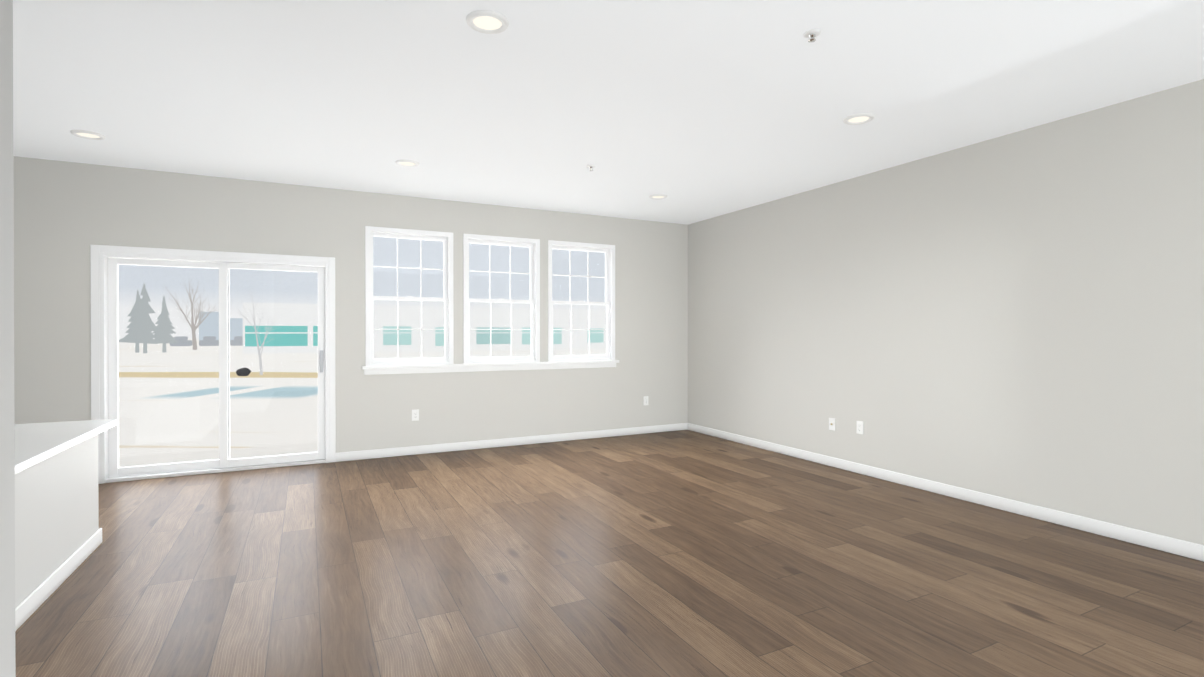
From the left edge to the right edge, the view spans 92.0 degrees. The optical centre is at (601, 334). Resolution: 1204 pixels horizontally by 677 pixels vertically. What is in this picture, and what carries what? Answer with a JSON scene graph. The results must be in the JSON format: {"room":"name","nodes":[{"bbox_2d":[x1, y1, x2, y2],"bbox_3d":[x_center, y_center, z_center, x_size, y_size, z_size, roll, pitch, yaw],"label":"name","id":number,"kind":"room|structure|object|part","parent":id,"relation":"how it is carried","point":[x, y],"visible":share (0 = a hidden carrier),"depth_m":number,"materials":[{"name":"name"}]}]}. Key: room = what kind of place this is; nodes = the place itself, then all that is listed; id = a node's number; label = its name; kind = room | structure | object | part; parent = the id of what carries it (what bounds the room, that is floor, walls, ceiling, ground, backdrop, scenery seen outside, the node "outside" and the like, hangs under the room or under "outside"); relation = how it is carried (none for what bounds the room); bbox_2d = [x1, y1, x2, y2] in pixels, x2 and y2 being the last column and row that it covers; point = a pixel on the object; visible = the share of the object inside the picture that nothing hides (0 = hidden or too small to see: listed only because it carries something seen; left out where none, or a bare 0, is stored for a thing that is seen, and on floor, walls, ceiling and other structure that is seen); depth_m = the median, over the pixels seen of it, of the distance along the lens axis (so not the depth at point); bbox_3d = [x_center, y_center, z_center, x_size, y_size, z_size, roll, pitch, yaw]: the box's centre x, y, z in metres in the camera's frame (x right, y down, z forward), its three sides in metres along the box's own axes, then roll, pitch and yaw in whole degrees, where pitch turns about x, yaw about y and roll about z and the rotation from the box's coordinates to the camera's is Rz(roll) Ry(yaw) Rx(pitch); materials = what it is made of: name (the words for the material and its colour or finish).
{"room":"empty living room","nodes":[
{"label":"empty living room","id":0,"kind":"room"},
{"bbox_2d":[0,0,15,676],"bbox_3d":[-0.662,-0.068,-0.237,0.120,2.740,3.660,0,0,-27],"label":"wall","id":1,"kind":"structure","parent":0,"point":[7,550],"depth_m":1.35,"materials":[{"name":"beige paint"}]},
{"bbox_2d":[13,156,687,452],"bbox_3d":[-2.584,-0.094,5.976,8.610,2.740,0.160,0,0,-27],"label":"wall","id":2,"kind":"structure","parent":0,"point":[67,215],"depth_m":5.93,"materials":[{"name":"beige paint"}]},
{"bbox_2d":[90,245,335,483],"bbox_3d":[-3.552,0.253,5.465,1.900,2.050,0.158,0,0,-27],"label":"door frame","id":3,"kind":"structure","parent":2,"relation":"in","point":[100,255],"depth_m":5.21,"materials":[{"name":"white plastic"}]},
{"bbox_2d":[108,258,324,476],"bbox_3d":[-3.546,0.285,5.453,1.716,1.922,0.140,0,0,-27],"label":"door","id":4,"kind":"structure","parent":2,"relation":"in","point":[225,461],"depth_m":5.43,"materials":[{"name":"clear glass"}]},
{"bbox_3d":[-3.933,0.286,5.313,0.900,1.922,0.040,0,0,-27],"label":"fixed sliding door panel","id":5,"kind":"part","parent":4,"relation":"part of","materials":[{"name":"clear glass"}]},
{"bbox_2d":[412,409,418,420],"bbox_3d":[-1.985,0.855,6.189,0.072,0.117,0.009,0,0,-27],"label":"electrical outlet","id":6,"kind":"object","parent":2,"relation":"attached to","point":[415,415],"visible":1,"depth_m":6.19,"materials":[{"name":"white plastic"}]},
{"bbox_2d":[364,226,615,374],"bbox_3d":[-1.157,-0.354,6.671,2.929,1.525,0.141,0,0,-27],"label":"window","id":7,"kind":"structure","parent":2,"relation":"in","point":[446,238],"depth_m":6.26,"materials":[{"name":"white plastic"}]},
{"bbox_3d":[-1.129,0.380,6.618,2.929,0.057,0.016,0,0,-27],"label":"window sill apron","id":8,"kind":"part","parent":7,"relation":"part of","materials":[{"name":"white wood"}]},
{"bbox_2d":[362,360,618,369],"bbox_3d":[-1.127,0.335,6.615,2.975,0.033,0.082,0,0,-27],"label":"window sill","id":9,"kind":"structure","parent":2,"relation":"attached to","point":[480,364],"depth_m":6.48,"materials":[{"name":"white wood"}]},
{"bbox_2d":[463,234,539,363],"bbox_3d":[-1.157,-0.397,6.673,0.894,1.440,0.137,0,0,-27],"label":"window","id":10,"kind":"structure","parent":2,"relation":"in","point":[534,273],"depth_m":6.69,"materials":[{"name":"white plastic"}]},
{"bbox_2d":[336,423,687,461],"bbox_3d":[-0.761,1.227,6.809,4.290,0.092,0.014,0,0,-27],"label":"baseboard","id":11,"kind":"structure","parent":2,"relation":"attached to","point":[400,451],"depth_m":6.60,"materials":[{"name":"white wood"}]},
{"bbox_2d":[548,240,614,361],"bbox_3d":[-0.264,-0.399,7.126,0.895,1.440,0.137,0,0,-27],"label":"window","id":12,"kind":"structure","parent":2,"relation":"in","point":[609,282],"depth_m":7.17,"materials":[{"name":"white plastic"}]},
{"bbox_2d":[643,396,647,404],"bbox_3d":[0.567,0.850,7.485,0.072,0.117,0.009,0,0,-27],"label":"electrical outlet","id":13,"kind":"object","parent":2,"relation":"attached to","point":[645,400],"visible":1,"depth_m":7.48,"materials":[{"name":"white plastic"}]},
{"bbox_2d":[13,0,1203,224],"bbox_3d":[-0.701,-1.508,2.261,8.610,0.120,8.480,0,0,-27],"label":"ceiling","id":14,"kind":"structure","parent":0,"point":[697,110],"depth_m":3.42,"materials":[{"name":"white paint"}]},
{"bbox_2d":[70,130,105,139],"bbox_3d":[-3.732,-1.449,4.226,0.196,0.015,0.196,0,0,-27],"label":"recessed light","id":15,"kind":"object","parent":14,"relation":"in","point":[86,134],"visible":0.98,"depth_m":4.21,"materials":[{"name":"white"}]},
{"bbox_2d":[395,159,418,166],"bbox_3d":[-1.652,-1.452,4.937,0.196,0.015,0.196,0,0,-27],"label":"recessed light","id":16,"kind":"object","parent":14,"relation":"in","point":[406,163],"visible":0.96,"depth_m":4.92,"materials":[{"name":"white"}]},
{"bbox_2d":[466,10,508,33],"bbox_3d":[-0.530,-1.443,2.693,0.196,0.015,0.196,0,0,-27],"label":"recessed light","id":17,"kind":"object","parent":14,"relation":"in","point":[487,21],"visible":1,"depth_m":2.68,"materials":[{"name":"white"}]},
{"bbox_2d":[586,165,594,170],"bbox_3d":[-0.096,-1.442,5.040,0.080,0.036,0.080,0,0,-27],"label":"sprinkler","id":18,"kind":"object","parent":14,"relation":"attached to","point":[590,166],"visible":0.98,"depth_m":5.02,"materials":[{"name":"white metal"}]},
{"bbox_2d":[649,194,667,198],"bbox_3d":[0.595,-1.457,6.149,0.196,0.015,0.196,0,0,-27],"label":"recessed light","id":19,"kind":"object","parent":14,"relation":"in","point":[658,196],"visible":1,"depth_m":6.13,"materials":[{"name":"white"}]},
{"bbox_2d":[803,29,820,41],"bbox_3d":[1.011,-1.433,2.799,0.080,0.036,0.080,0,0,-27],"label":"sprinkler","id":20,"kind":"object","parent":14,"relation":"attached to","point":[811,34],"visible":1,"depth_m":2.79,"materials":[{"name":"white metal"}]},
{"bbox_2d":[843,113,874,124],"bbox_3d":[1.726,-1.448,3.911,0.196,0.015,0.196,0,0,-27],"label":"recessed light","id":21,"kind":"object","parent":14,"relation":"in","point":[858,118],"visible":0.96,"depth_m":3.90,"materials":[{"name":"white"}]},
{"bbox_2d":[15,430,1203,676],"bbox_3d":[-0.701,1.352,2.272,8.610,0.120,8.480,0,0,-27],"label":"floor","id":22,"kind":"structure","parent":0,"point":[679,554],"depth_m":3.07,"materials":[{"name":"laminate"}]},
{"bbox_2d":[15,419,117,630],"bbox_3d":[-2.844,0.926,2.394,0.680,0.730,2.920,0,0,-27],"label":"half wall","id":23,"kind":"structure","parent":22,"relation":"on","point":[58,536],"depth_m":2.98,"materials":[{"name":"white paint"}]},
{"bbox_2d":[688,79,1203,544],"bbox_3d":[3.103,-0.086,4.108,0.160,2.740,8.320,0,0,-27],"label":"wall","id":24,"kind":"structure","parent":0,"point":[1017,316],"depth_m":4.30,"materials":[{"name":"beige paint"}]},
{"bbox_2d":[829,418,834,430],"bbox_3d":[2.226,0.868,5.641,0.019,0.117,0.072,0,0,-27],"label":"outlet","id":25,"kind":"object","parent":24,"relation":"attached to","point":[831,423],"visible":1,"depth_m":5.63,"materials":[{"name":"white plastic"}]},
{"bbox_2d":[856,421,863,433],"bbox_3d":[2.375,0.854,5.358,0.009,0.117,0.072,0,0,-27],"label":"electrical outlet","id":26,"kind":"object","parent":24,"relation":"attached to","point":[860,428],"visible":1,"depth_m":5.35,"materials":[{"name":"white plastic"}]},
{"bbox_2d":[688,423,1203,561],"bbox_3d":[2.992,1.238,4.139,0.014,0.092,8.146,0,0,-27],"label":"baseboard","id":27,"kind":"structure","parent":24,"relation":"attached to","point":[1155,541],"depth_m":4.29,"materials":[{"name":"white wood"}]},
{"label":"outside","id":28,"kind":"structure","parent":0,"visible":0},
{"bbox_2d":[119,339,605,456],"bbox_3d":[-19.975,1.147,83.205,220.000,0.100,153.260,0,0,-27],"label":"ground","id":29,"kind":"structure","parent":28,"point":[140,441],"depth_m":12.86,"materials":[{"name":"white snow"}]},
{"bbox_2d":[119,283,177,352],"bbox_3d":[-32.087,-1.143,40.915,3.700,4.830,3.948,0,0,-27],"label":"conifer tree","id":30,"kind":"object","parent":29,"relation":"on","point":[146,311],"depth_m":40.39,"materials":[{"name":"plant"}]},
{"bbox_2d":[170,336,191,345],"bbox_3d":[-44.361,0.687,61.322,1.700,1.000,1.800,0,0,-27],"label":"car","id":31,"kind":"object","parent":29,"relation":"on","point":[183,340],"depth_m":60.71,"materials":[{"name":"grey metal"}]},
{"bbox_2d":[163,280,216,349],"bbox_3d":[-33.389,-1.732,47.537,3.744,5.972,4.328,0,0,-27],"label":"bare tree","id":32,"kind":"object","parent":29,"relation":"on","point":[193,326],"depth_m":47.76,"materials":[{"name":"brown plant"}]},
{"bbox_2d":[199,336,218,345],"bbox_3d":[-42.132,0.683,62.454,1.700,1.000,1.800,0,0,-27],"label":"car","id":33,"kind":"object","parent":29,"relation":"on","point":[204,340],"depth_m":61.78,"materials":[{"name":"grey metal"}]},
{"bbox_2d":[119,442,317,466],"bbox_3d":[-3.942,1.397,6.347,3.800,0.035,1.680,0,0,-27],"label":"patio","id":34,"kind":"structure","parent":29,"relation":"on","point":[236,451],"depth_m":6.70,"materials":[{"name":"white snow"}]},
{"bbox_2d":[199,312,242,340],"bbox_3d":[-50.230,-0.900,77.514,4.700,4.040,8.000,0,0,-27],"label":"building","id":35,"kind":"structure","parent":29,"relation":"on","point":[234,325],"depth_m":73.67,"materials":[{"name":"grey"}]},
{"bbox_2d":[230,336,242,345],"bbox_3d":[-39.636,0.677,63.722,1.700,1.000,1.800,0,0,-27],"label":"car","id":36,"kind":"object","parent":29,"relation":"on","point":[234,342],"depth_m":62.93,"materials":[{"name":"grey metal"}]},
{"bbox_2d":[236,368,250,375],"bbox_3d":[-11.822,1.240,19.177,0.431,0.317,0.292,0,0,-27],"label":"rock","id":37,"kind":"object","parent":29,"relation":"on","point":[243,372],"depth_m":19.09,"materials":[{"name":"black stone"}]},
{"bbox_2d":[238,291,276,374],"bbox_3d":[-11.762,-0.118,20.018,1.532,2.963,1.203,0,0,-27],"label":"sapling","id":38,"kind":"object","parent":29,"relation":"on","point":[260,359],"depth_m":19.71,"materials":[{"name":"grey plant"}]},
{"bbox_2d":[243,303,605,353],"bbox_3d":[-11.367,-0.495,52.219,34.700,3.440,12.300,0,0,-27],"label":"building","id":39,"kind":"structure","parent":29,"relation":"on","point":[294,317],"depth_m":43.66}
]}

